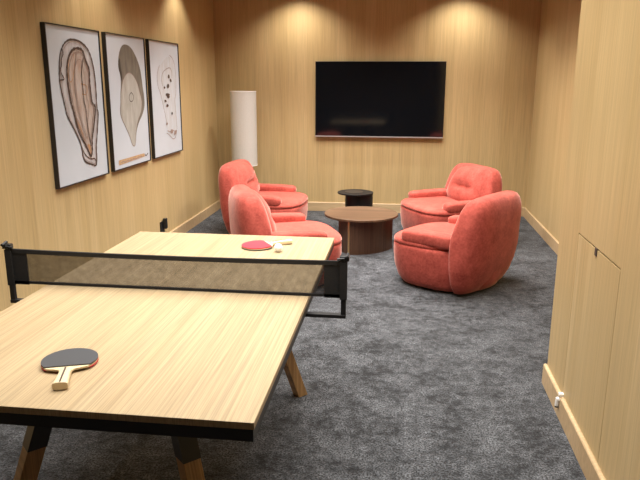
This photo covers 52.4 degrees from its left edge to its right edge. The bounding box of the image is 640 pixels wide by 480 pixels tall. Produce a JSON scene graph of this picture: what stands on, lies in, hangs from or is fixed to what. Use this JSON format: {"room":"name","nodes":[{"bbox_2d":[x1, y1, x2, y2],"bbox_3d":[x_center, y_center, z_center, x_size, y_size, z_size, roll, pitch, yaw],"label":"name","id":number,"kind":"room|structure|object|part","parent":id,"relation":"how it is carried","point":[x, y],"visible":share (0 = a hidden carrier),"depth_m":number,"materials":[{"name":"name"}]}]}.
{"room":"common room","nodes":[
{"label":"common room","id":0,"kind":"room"},
{"bbox_2d":[0,0,219,311],"bbox_3d":[-1.826,-0.570,3.193,0.100,2.600,9.177,2,14,7],"label":"wall","id":1,"kind":"structure","parent":0,"point":[98,214],"depth_m":4.63,"materials":[{"name":"brown wood"}]},
{"bbox_2d":[40,22,109,188],"bbox_3d":[-1.613,-0.895,4.340,0.030,1.008,0.725,2,14,7],"label":"framed picture","id":2,"kind":"object","parent":1,"relation":"attached to","point":[72,63],"visible":1,"depth_m":4.27,"materials":[{"name":"white paper"}]},
{"bbox_2d":[101,32,150,171],"bbox_3d":[-1.512,-1.090,5.135,0.030,1.008,0.737,2,14,7],"label":"framed picture","id":3,"kind":"object","parent":1,"relation":"attached to","point":[124,60],"visible":1,"depth_m":5.07,"materials":[{"name":"white paper"}]},
{"bbox_2d":[145,39,182,158],"bbox_3d":[-1.410,-1.288,5.938,0.030,1.008,0.751,2,14,7],"label":"framed picture","id":4,"kind":"object","parent":1,"relation":"attached to","point":[162,57],"visible":1,"depth_m":5.88,"materials":[{"name":"white paper"}]},
{"bbox_2d":[160,218,167,231],"bbox_3d":[-1.435,-0.125,5.983,0.045,0.145,0.090,2,14,7],"label":"wall socket","id":5,"kind":"object","parent":1,"relation":"attached to","point":[163,224],"visible":0.78,"depth_m":5.98,"materials":[{"name":"black plastic"}]},
{"bbox_3d":[-1.452,-0.113,5.988,0.012,0.120,0.090,2,14,7],"label":"plate","id":6,"kind":"part","parent":5,"relation":"part of","materials":[{"name":"black plastic"}]},
{"bbox_2d":[170,199,220,232],"bbox_3d":[-1.773,0.642,3.484,0.016,0.106,9.177,2,14,7],"label":"baseboard","id":7,"kind":"structure","parent":1,"relation":"attached to","point":[195,220],"depth_m":7.00,"materials":[{"name":"brown wood"}]},
{"bbox_2d":[0,208,585,479],"bbox_3d":[0.006,0.801,3.296,3.802,0.100,9.377,2,14,7],"label":"floor","id":8,"kind":"structure","parent":0,"point":[415,382],"depth_m":3.14,"materials":[{"name":"grey carpet"}]},
{"bbox_2d":[0,231,333,479],"bbox_3d":[-0.536,0.554,2.491,0.999,0.760,1.801,2,14,7],"label":"table","id":9,"kind":"object","parent":8,"relation":"on","point":[184,366],"visible":0.92,"depth_m":1.89,"materials":[{"name":"brown wood"}]},
{"bbox_3d":[-0.909,0.843,1.926,0.220,0.468,0.055,-10,17,-35],"label":"leg","id":10,"kind":"part","parent":9,"relation":"part of","materials":[{"name":"brown wood"}]},
{"bbox_2d":[41,348,98,389],"bbox_3d":[-0.674,0.339,1.735,0.147,0.023,0.242,-3,13,-12],"label":"bat","id":11,"kind":"object","parent":9,"relation":"on","point":[66,361],"visible":1,"depth_m":1.75,"materials":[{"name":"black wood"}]},
{"bbox_3d":[-0.659,0.353,1.669,0.040,0.023,0.104,-3,13,-12],"label":"handle","id":12,"kind":"part","parent":11,"relation":"part of","materials":[{"name":"beige wood"}]},
{"bbox_3d":[-0.681,0.332,1.768,0.145,0.005,0.172,-3,13,-12],"label":"blade","id":13,"kind":"part","parent":11,"relation":"part of","materials":[{"name":"beige wood"}]},
{"bbox_2d":[0,241,355,318],"bbox_3d":[-0.544,0.143,2.389,1.351,0.240,0.032,2,14,7],"label":"net","id":14,"kind":"object","parent":9,"relation":"attached to","point":[20,268],"visible":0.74,"depth_m":2.38,"materials":[{"name":"grey fabric"}]},
{"bbox_3d":[-1.169,0.018,2.438,0.043,0.025,0.032,2,14,7],"label":"tension knob","id":15,"kind":"part","parent":14,"relation":"part of","materials":[{"name":"black plastic"}]},
{"bbox_3d":[-1.172,0.128,2.468,0.018,0.214,0.016,2,14,7],"label":"post","id":16,"kind":"part","parent":14,"relation":"part of","materials":[{"name":"black metal"}]},
{"bbox_3d":[0.082,0.059,2.289,0.043,0.025,0.032,2,14,7],"label":"tension knob","id":17,"kind":"part","parent":14,"relation":"part of","materials":[{"name":"black plastic"}]},
{"bbox_3d":[0.085,0.170,2.318,0.018,0.214,0.016,2,14,7],"label":"post","id":18,"kind":"part","parent":14,"relation":"part of","materials":[{"name":"black metal"}]},
{"bbox_3d":[-0.326,0.862,1.857,0.055,0.468,0.220,-11,18,-39],"label":"leg","id":19,"kind":"part","parent":9,"relation":"part of","materials":[{"name":"brown wood"}]},
{"bbox_2d":[242,238,292,250],"bbox_3d":[-0.247,0.019,3.041,0.242,0.023,0.147,-8,16,-24],"label":"bat","id":20,"kind":"object","parent":9,"relation":"on","point":[256,245],"visible":0.98,"depth_m":3.02,"materials":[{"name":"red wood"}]},
{"bbox_3d":[-0.278,0.024,3.027,0.172,0.005,0.145,-8,16,-24],"label":"blade","id":21,"kind":"part","parent":20,"relation":"part of","materials":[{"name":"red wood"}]},
{"bbox_3d":[-0.185,0.011,3.069,0.104,0.023,0.040,-8,16,-24],"label":"handle","id":22,"kind":"part","parent":20,"relation":"part of","materials":[{"name":"beige wood"}]},
{"bbox_2d":[274,243,282,251],"bbox_3d":[-0.188,0.035,2.938,0.039,0.039,0.039,2,14,7],"label":"ball","id":23,"kind":"object","parent":9,"relation":"on","point":[278,247],"visible":1,"depth_m":2.92,"materials":[{"name":"white plastic"}]},
{"bbox_3d":[-0.164,0.550,3.127,0.220,0.468,0.055,-10,17,-35],"label":"leg","id":24,"kind":"part","parent":9,"relation":"part of","materials":[{"name":"brown wood"}]},
{"bbox_2d":[230,91,257,165],"bbox_3d":[-0.862,-0.985,7.421,0.295,1.394,0.295,2,14,7],"label":"floor lamp","id":25,"kind":"object","parent":8,"relation":"on","point":[243,114],"visible":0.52,"depth_m":7.23,"materials":[{"name":"fabric"}]},
{"bbox_2d":[218,159,307,233],"bbox_3d":[-0.551,-0.419,6.532,0.830,0.721,0.840,3,14,10],"label":"armchair","id":26,"kind":"object","parent":8,"relation":"on","point":[280,198],"visible":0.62,"depth_m":6.29,"materials":[{"name":"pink fabric"}]},
{"bbox_2d":[237,162,259,192],"bbox_3d":[-0.763,-0.597,6.527,0.257,0.358,0.630,3,14,10],"label":"cushion","id":27,"kind":"object","parent":26,"relation":"on","point":[246,175],"depth_m":6.45,"materials":[{"name":"red fabric"}]},
{"bbox_3d":[-0.608,-0.377,6.200,0.483,0.107,0.132,3,14,10],"label":"armrest","id":28,"kind":"part","parent":26,"relation":"part of","materials":[{"name":"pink fabric"}]},
{"bbox_3d":[-0.490,-0.535,6.846,0.483,0.107,0.132,3,14,10],"label":"armrest","id":29,"kind":"part","parent":26,"relation":"part of","materials":[{"name":"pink fabric"}]},
{"bbox_2d":[259,191,307,208],"bbox_3d":[-0.477,-0.414,6.520,0.678,0.065,0.810,3,14,10],"label":"seat cushion","id":30,"kind":"object","parent":26,"relation":"on","point":[289,199],"depth_m":6.36,"materials":[{"name":"red fabric"}]},
{"bbox_2d":[228,184,341,259],"bbox_3d":[-0.273,-0.053,5.048,0.830,0.721,0.840,-3,14,-15],"label":"armchair","id":31,"kind":"object","parent":8,"relation":"on","point":[249,213],"visible":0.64,"depth_m":4.73,"materials":[{"name":"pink fabric"}]},
{"bbox_2d":[250,188,275,231],"bbox_3d":[-0.480,-0.209,4.952,0.257,0.358,0.630,-3,14,-15],"label":"cushion","id":32,"kind":"object","parent":31,"relation":"on","point":[256,200],"depth_m":4.71,"materials":[{"name":"red fabric"}]},
{"bbox_3d":[-0.357,-0.168,5.356,0.483,0.107,0.132,-3,14,-15],"label":"armrest","id":33,"kind":"part","parent":31,"relation":"part of","materials":[{"name":"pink fabric"}]},
{"bbox_3d":[-0.183,-0.012,4.723,0.483,0.107,0.132,-3,14,-15],"label":"armrest","id":34,"kind":"part","parent":31,"relation":"part of","materials":[{"name":"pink fabric"}]},
{"bbox_2d":[275,220,341,244],"bbox_3d":[-0.199,-0.056,5.067,0.678,0.065,0.810,-3,14,-15],"label":"seat cushion","id":35,"kind":"object","parent":31,"relation":"on","point":[281,225],"depth_m":5.12,"materials":[{"name":"red fabric"}]},
{"bbox_2d":[338,189,372,206],"bbox_3d":[0.364,-0.303,6.747,0.368,0.400,0.368,2,14,7],"label":"side table","id":36,"kind":"object","parent":8,"relation":"on","point":[353,197],"visible":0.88,"depth_m":6.61,"materials":[{"name":"black paint"}]},
{"bbox_2d":[325,206,397,254],"bbox_3d":[0.380,-0.092,6.043,0.676,0.326,0.676,2,14,7],"label":"coffee table","id":37,"kind":"object","parent":8,"relation":"on","point":[363,230],"visible":0.98,"depth_m":5.84,"materials":[{"name":"brown wood"}]},
{"bbox_2d":[400,163,501,229],"bbox_3d":[1.238,-0.346,6.265,0.830,0.721,0.840,-5,15,-19],"label":"armchair","id":38,"kind":"object","parent":8,"relation":"on","point":[467,182],"visible":0.66,"depth_m":6.13,"materials":[{"name":"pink fabric"}]},
{"bbox_3d":[1.121,-0.460,6.563,0.483,0.107,0.132,-5,15,-19],"label":"armrest","id":39,"kind":"part","parent":38,"relation":"part of","materials":[{"name":"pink fabric"}]},
{"bbox_2d":[401,196,460,215],"bbox_3d":[1.167,-0.339,6.240,0.678,0.065,0.810,-5,15,-19],"label":"seat cushion","id":40,"kind":"object","parent":38,"relation":"on","point":[415,205],"depth_m":6.10,"materials":[{"name":"red fabric"}]},
{"bbox_3d":[1.351,-0.307,5.947,0.483,0.107,0.132,-5,15,-19],"label":"armrest","id":41,"kind":"part","parent":38,"relation":"part of","materials":[{"name":"red fabric"}]},
{"bbox_2d":[446,166,481,200],"bbox_3d":[1.442,-0.532,6.295,0.257,0.358,0.630,-5,15,-19],"label":"cushion","id":42,"kind":"object","parent":38,"relation":"on","point":[463,182],"depth_m":6.23,"materials":[{"name":"red fabric"}]},
{"bbox_2d":[394,190,521,293],"bbox_3d":[1.036,-0.031,4.978,0.830,0.721,0.840,12,18,40],"label":"armchair","id":43,"kind":"object","parent":8,"relation":"on","point":[469,252],"visible":1,"depth_m":4.66,"materials":[{"name":"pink fabric"}]},
{"bbox_2d":[394,222,454,250],"bbox_3d":[0.978,-0.041,5.026,0.678,0.065,0.810,12,18,40],"label":"seat cushion","id":44,"kind":"object","parent":43,"relation":"on","point":[401,240],"depth_m":4.78,"materials":[{"name":"red fabric"}]},
{"bbox_3d":[0.812,-0.008,4.722,0.483,0.107,0.132,12,18,40],"label":"armrest","id":45,"kind":"part","parent":43,"relation":"part of","materials":[{"name":"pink fabric"}]},
{"bbox_3d":[1.256,-0.128,5.218,0.483,0.107,0.132,12,18,40],"label":"armrest","id":46,"kind":"part","parent":43,"relation":"part of","materials":[{"name":"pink fabric"}]},
{"bbox_2d":[213,0,541,206],"bbox_3d":[0.580,-1.607,7.445,3.802,2.600,0.100,2,14,7],"label":"wall","id":47,"kind":"structure","parent":0,"point":[269,48],"depth_m":7.35,"materials":[{"name":"brown wood"}]},
{"bbox_2d":[315,61,446,137],"bbox_3d":[0.671,-1.586,7.356,1.454,0.839,0.056,2,14,7],"label":"television","id":48,"kind":"object","parent":47,"relation":"attached to","point":[386,99],"visible":1,"depth_m":7.33,"materials":[{"name":"black plastic"}]},
{"bbox_2d":[308,202,523,216],"bbox_3d":[0.568,-0.382,7.687,3.602,0.106,0.016,2,14,7],"label":"baseboard","id":49,"kind":"structure","parent":47,"relation":"attached to","point":[312,206],"depth_m":7.72,"materials":[{"name":"brown wood"}]},
{"bbox_2d":[525,0,581,241],"bbox_3d":[2.136,-1.004,5.018,0.100,2.600,4.483,2,14,7],"label":"wall","id":50,"kind":"structure","parent":0,"point":[559,19],"depth_m":6.27,"materials":[{"name":"brown wood"}]},
{"bbox_2d":[523,207,558,254],"bbox_3d":[2.080,0.193,5.370,0.016,0.106,4.383,2,14,7],"label":"baseboard","id":51,"kind":"structure","parent":50,"relation":"attached to","point":[541,230],"depth_m":6.48,"materials":[{"name":"brown wood"}]},
{"bbox_2d":[542,0,639,479],"bbox_3d":[1.244,0.057,0.691,0.779,2.600,4.810,2,14,7],"label":"wall","id":52,"kind":"structure","parent":0,"point":[601,203],"depth_m":2.44,"materials":[{"name":"brown wood"}]},
{"bbox_2d":[555,392,563,407],"bbox_3d":[1.103,0.739,3.003,0.034,0.071,0.024,2,14,7],"label":"door stop","id":53,"kind":"object","parent":52,"relation":"attached to","point":[557,400],"visible":1,"depth_m":3.00,"materials":[{"name":"white plastic"}]},
{"bbox_2d":[563,234,620,462],"bbox_3d":[1.101,0.407,2.642,0.031,0.766,0.558,2,14,7],"label":"door","id":54,"kind":"structure","parent":52,"relation":"in","point":[597,277],"depth_m":2.60,"materials":[{"name":"brown wood"}]}
]}

